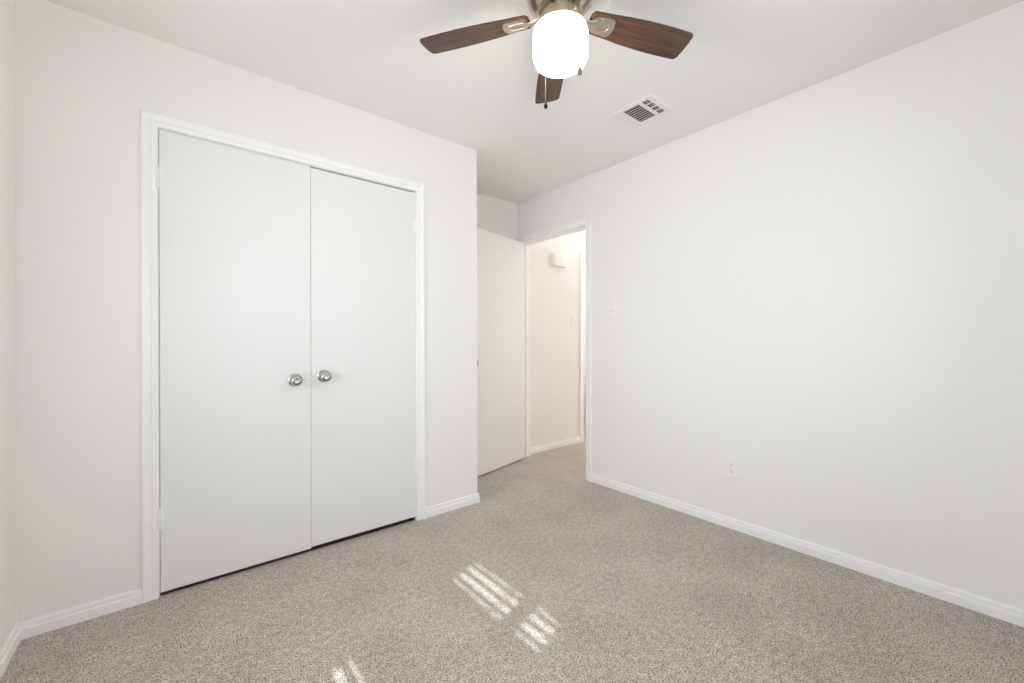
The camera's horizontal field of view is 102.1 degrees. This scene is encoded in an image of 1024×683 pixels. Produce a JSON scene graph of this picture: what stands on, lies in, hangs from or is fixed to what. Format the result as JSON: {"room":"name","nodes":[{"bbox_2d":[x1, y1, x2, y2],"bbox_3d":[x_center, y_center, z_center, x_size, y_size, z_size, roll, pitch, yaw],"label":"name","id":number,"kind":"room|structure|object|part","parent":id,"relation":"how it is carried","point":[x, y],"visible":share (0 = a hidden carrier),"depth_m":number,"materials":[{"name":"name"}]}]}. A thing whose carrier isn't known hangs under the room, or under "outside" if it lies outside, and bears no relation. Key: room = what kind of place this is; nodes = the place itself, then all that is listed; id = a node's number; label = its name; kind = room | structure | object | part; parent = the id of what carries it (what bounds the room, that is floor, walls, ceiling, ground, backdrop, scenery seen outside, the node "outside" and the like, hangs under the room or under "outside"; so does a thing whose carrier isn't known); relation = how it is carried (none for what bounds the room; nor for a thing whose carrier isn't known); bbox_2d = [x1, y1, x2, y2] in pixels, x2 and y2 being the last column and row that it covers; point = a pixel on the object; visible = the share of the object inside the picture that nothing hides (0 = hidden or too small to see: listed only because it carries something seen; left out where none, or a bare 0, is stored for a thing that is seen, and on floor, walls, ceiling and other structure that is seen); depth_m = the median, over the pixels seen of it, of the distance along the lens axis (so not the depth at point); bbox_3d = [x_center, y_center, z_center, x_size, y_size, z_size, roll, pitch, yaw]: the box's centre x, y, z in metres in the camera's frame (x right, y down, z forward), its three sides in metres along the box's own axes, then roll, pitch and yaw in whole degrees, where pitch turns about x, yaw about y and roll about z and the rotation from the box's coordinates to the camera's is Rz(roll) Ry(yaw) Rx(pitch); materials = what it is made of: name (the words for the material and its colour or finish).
{"room":"empty bedroom","nodes":[
{"label":"empty bedroom","id":0,"kind":"room"},
{"bbox_2d":[0,0,16,650],"bbox_3d":[-1.272,-0.100,0.735,0.115,2.440,3.615,0,0,-39],"label":"wall","id":1,"kind":"structure","parent":0,"point":[8,620],"depth_m":1.48,"materials":[{"name":"white paint"}]},
{"bbox_2d":[0,623,20,679],"bbox_3d":[-1.004,1.088,0.512,0.013,0.063,2.700,0,0,-39],"label":"baseboard","id":2,"kind":"structure","parent":1,"relation":"attached to","point":[14,638],"depth_m":1.46,"materials":[{"name":"white paint"}]},
{"bbox_2d":[14,0,476,622],"bbox_3d":[-1.085,-0.102,2.252,2.091,2.440,0.100,0,0,-39],"label":"wall","id":3,"kind":"structure","parent":0,"point":[82,82],"depth_m":1.72,"materials":[{"name":"white paint"}]},
{"bbox_2d":[18,588,141,639],"bbox_3d":[-1.721,1.088,1.661,0.352,0.063,0.013,0,0,-39],"label":"baseboard","id":4,"kind":"structure","parent":3,"relation":"attached to","point":[32,627],"depth_m":1.65,"materials":[{"name":"white paint"}]},
{"bbox_2d":[156,129,310,591],"bbox_3d":[-1.301,0.085,1.991,0.620,2.027,0.090,0,0,-39],"label":"door","id":5,"kind":"structure","parent":3,"relation":"in","point":[235,273],"depth_m":1.97,"materials":[{"name":"white paint"}]},
{"bbox_3d":[-1.107,0.199,2.123,0.057,0.057,0.050,0,0,-39],"label":"knob","id":6,"kind":"part","parent":5,"relation":"part of","materials":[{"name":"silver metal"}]},
{"bbox_2d":[140,109,424,603],"bbox_3d":[-1.100,0.063,2.229,1.334,2.110,0.116,0,0,-39],"label":"door frame","id":7,"kind":"structure","parent":3,"relation":"attached to","point":[150,122],"depth_m":1.80,"materials":[{"name":"white paint"}]},
{"bbox_2d":[310,168,417,546],"bbox_3d":[-0.824,0.084,2.383,0.611,2.015,0.090,0,0,-39],"label":"door","id":8,"kind":"structure","parent":3,"relation":"in","point":[364,462],"depth_m":2.37,"materials":[{"name":"white paint"}]},
{"bbox_3d":[-0.999,0.187,2.215,0.057,0.057,0.050,0,0,-39],"label":"knob","id":9,"kind":"part","parent":8,"relation":"part of","materials":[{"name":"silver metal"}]},
{"bbox_2d":[425,493,479,518],"bbox_3d":[-0.388,1.084,2.746,0.418,0.063,0.013,0,0,-39],"label":"baseboard","id":10,"kind":"structure","parent":3,"relation":"attached to","point":[434,510],"depth_m":2.73,"materials":[{"name":"white paint"}]},
{"bbox_2d":[0,417,1023,682],"bbox_3d":[0.688,1.151,3.394,6.506,0.083,5.265,0,0,-39],"label":"floor","id":11,"kind":"structure","parent":0,"point":[555,575],"depth_m":1.68,"materials":[{"name":"carpet"}]},
{"bbox_2d":[477,193,585,446],"bbox_3d":[-0.360,-0.107,4.767,6.391,2.440,1.715,0,0,-39],"label":"wall","id":12,"kind":"structure","parent":0,"point":[554,291],"depth_m":4.30,"materials":[{"name":"white paint"}]},
{"bbox_2d":[531,437,580,453],"bbox_3d":[0.452,1.080,4.313,0.776,0.063,0.013,0,0,-39],"label":"baseboard","id":13,"kind":"structure","parent":12,"relation":"attached to","point":[549,446],"depth_m":4.30,"materials":[{"name":"white paint"}]},
{"bbox_2d":[551,253,566,267],"bbox_3d":[0.490,-0.846,4.317,0.192,0.128,0.056,0,0,-39],"label":"door chime","id":14,"kind":"object","parent":12,"relation":"attached to","point":[558,260],"visible":1,"depth_m":4.28,"materials":[{"name":"white plastic"}]},
{"bbox_2d":[571,316,575,326],"bbox_3d":[0.674,-0.217,4.492,0.070,0.115,0.017,0,0,-39],"label":"light switch","id":15,"kind":"object","parent":12,"relation":"attached to","point":[573,318],"visible":1,"depth_m":4.49,"materials":[{"name":"white plastic"}]},
{"bbox_2d":[580,251,585,441],"bbox_3d":[1.059,0.054,4.880,0.887,2.110,0.130,0,0,-39],"label":"door frame","id":16,"kind":"structure","parent":12,"relation":"attached to","point":[582,253],"depth_m":4.57,"materials":[{"name":"white paint"}]},
{"bbox_2d":[46,0,1023,262],"bbox_3d":[0.682,-1.368,3.391,6.506,0.080,5.265,0,0,-39],"label":"ceiling","id":17,"kind":"structure","parent":0,"point":[369,56],"depth_m":1.95,"materials":[{"name":"white paint"}]},
{"bbox_2d":[420,0,692,108],"bbox_3d":[0.188,-1.106,1.448,1.054,0.436,1.021,0,0,-39],"label":"ceiling fan","id":18,"kind":"object","parent":17,"relation":"hanging from","point":[561,31],"visible":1,"depth_m":1.52,"materials":[{"name":"brown wood"}]},
{"bbox_3d":[-0.139,-1.169,1.577,0.430,0.006,0.121,0,11,18],"label":"blade","id":19,"kind":"part","parent":18,"relation":"part of","materials":[{"name":"brown wood"}]},
{"bbox_3d":[0.045,-1.168,1.518,0.164,0.025,0.075,0,11,18],"label":"blade arm","id":20,"kind":"part","parent":18,"relation":"part of","materials":[{"name":"silver metal"}]},
{"bbox_3d":[0.171,-1.169,1.804,0.121,0.006,0.430,-11,0,0],"label":"blade","id":21,"kind":"part","parent":18,"relation":"part of","materials":[{"name":"brown wood"}]},
{"bbox_3d":[0.173,-1.051,1.477,0.197,0.132,0.197,0,0,-39],"label":"lamp glass","id":22,"kind":"part","parent":18,"relation":"part of","materials":[{"name":"white glass"}]},
{"bbox_3d":[0.216,-1.037,1.400,0.003,0.238,0.045,0,0,-28],"label":"pull chain","id":23,"kind":"part","parent":18,"relation":"part of","materials":[{"name":"silver metal"}]},
{"bbox_3d":[0.227,-0.906,1.382,0.015,0.031,0.015,0,0,-39],"label":"pull knob","id":24,"kind":"part","parent":18,"relation":"part of","materials":[{"name":"gold metal"}]},
{"bbox_3d":[0.299,-1.169,1.519,0.164,0.025,0.075,0,-11,-18],"label":"blade arm","id":25,"kind":"part","parent":18,"relation":"part of","materials":[{"name":"silver metal"}]},
{"bbox_3d":[0.483,-1.170,1.579,0.430,0.006,0.121,0,-11,-18],"label":"blade","id":26,"kind":"part","parent":18,"relation":"part of","materials":[{"name":"brown wood"}]},
{"bbox_2d":[609,93,674,127],"bbox_3d":[0.747,-1.321,2.385,0.242,0.010,0.272,0,0,-39],"label":"ceiling vent","id":27,"kind":"object","parent":17,"relation":"in","point":[648,107],"visible":1,"depth_m":2.37,"materials":[{"name":"white metal"}]},
{"bbox_2d":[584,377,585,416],"bbox_3d":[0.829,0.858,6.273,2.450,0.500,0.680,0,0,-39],"label":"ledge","id":28,"kind":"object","parent":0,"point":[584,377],"depth_m":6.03,"materials":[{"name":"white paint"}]},
{"bbox_2d":[517,1,1023,609],"bbox_3d":[1.205,-0.108,2.678,0.115,2.440,3.500,0,0,-39],"label":"wall","id":29,"kind":"structure","parent":0,"point":[818,289],"depth_m":2.05,"materials":[{"name":"white paint"}]},
{"bbox_2d":[517,216,591,481],"bbox_3d":[0.383,0.060,3.676,0.130,2.106,0.908,0,0,-39],"label":"door frame","id":30,"kind":"structure","parent":29,"relation":"attached to","point":[585,223],"depth_m":3.57,"materials":[{"name":"white paint"}]},
{"bbox_2d":[477,227,524,476],"bbox_3d":[-0.129,0.084,3.612,0.142,2.035,0.816,0,0,36],"label":"door","id":31,"kind":"structure","parent":30,"relation":"attached to","point":[500,259],"depth_m":3.61,"materials":[{"name":"white paint"}]},
{"bbox_2d":[608,303,615,318],"bbox_3d":[0.750,-0.231,3.133,0.017,0.115,0.070,0,0,-39],"label":"light switch","id":32,"kind":"object","parent":29,"relation":"attached to","point":[611,307],"visible":1,"depth_m":3.13,"materials":[{"name":"white plastic"}]},
{"bbox_2d":[726,457,737,478],"bbox_3d":[1.306,0.754,2.461,0.007,0.115,0.070,0,0,-39],"label":"wall outlet","id":33,"kind":"object","parent":29,"relation":"attached to","point":[731,464],"visible":1,"depth_m":2.46,"materials":[{"name":"white plastic"}]},
{"bbox_2d":[591,473,1023,626],"bbox_3d":[1.409,1.081,2.331,0.013,0.063,2.474,0,0,-39],"label":"baseboard","id":34,"kind":"structure","parent":29,"relation":"attached to","point":[986,606],"depth_m":2.04,"materials":[{"name":"white paint"}]}
]}

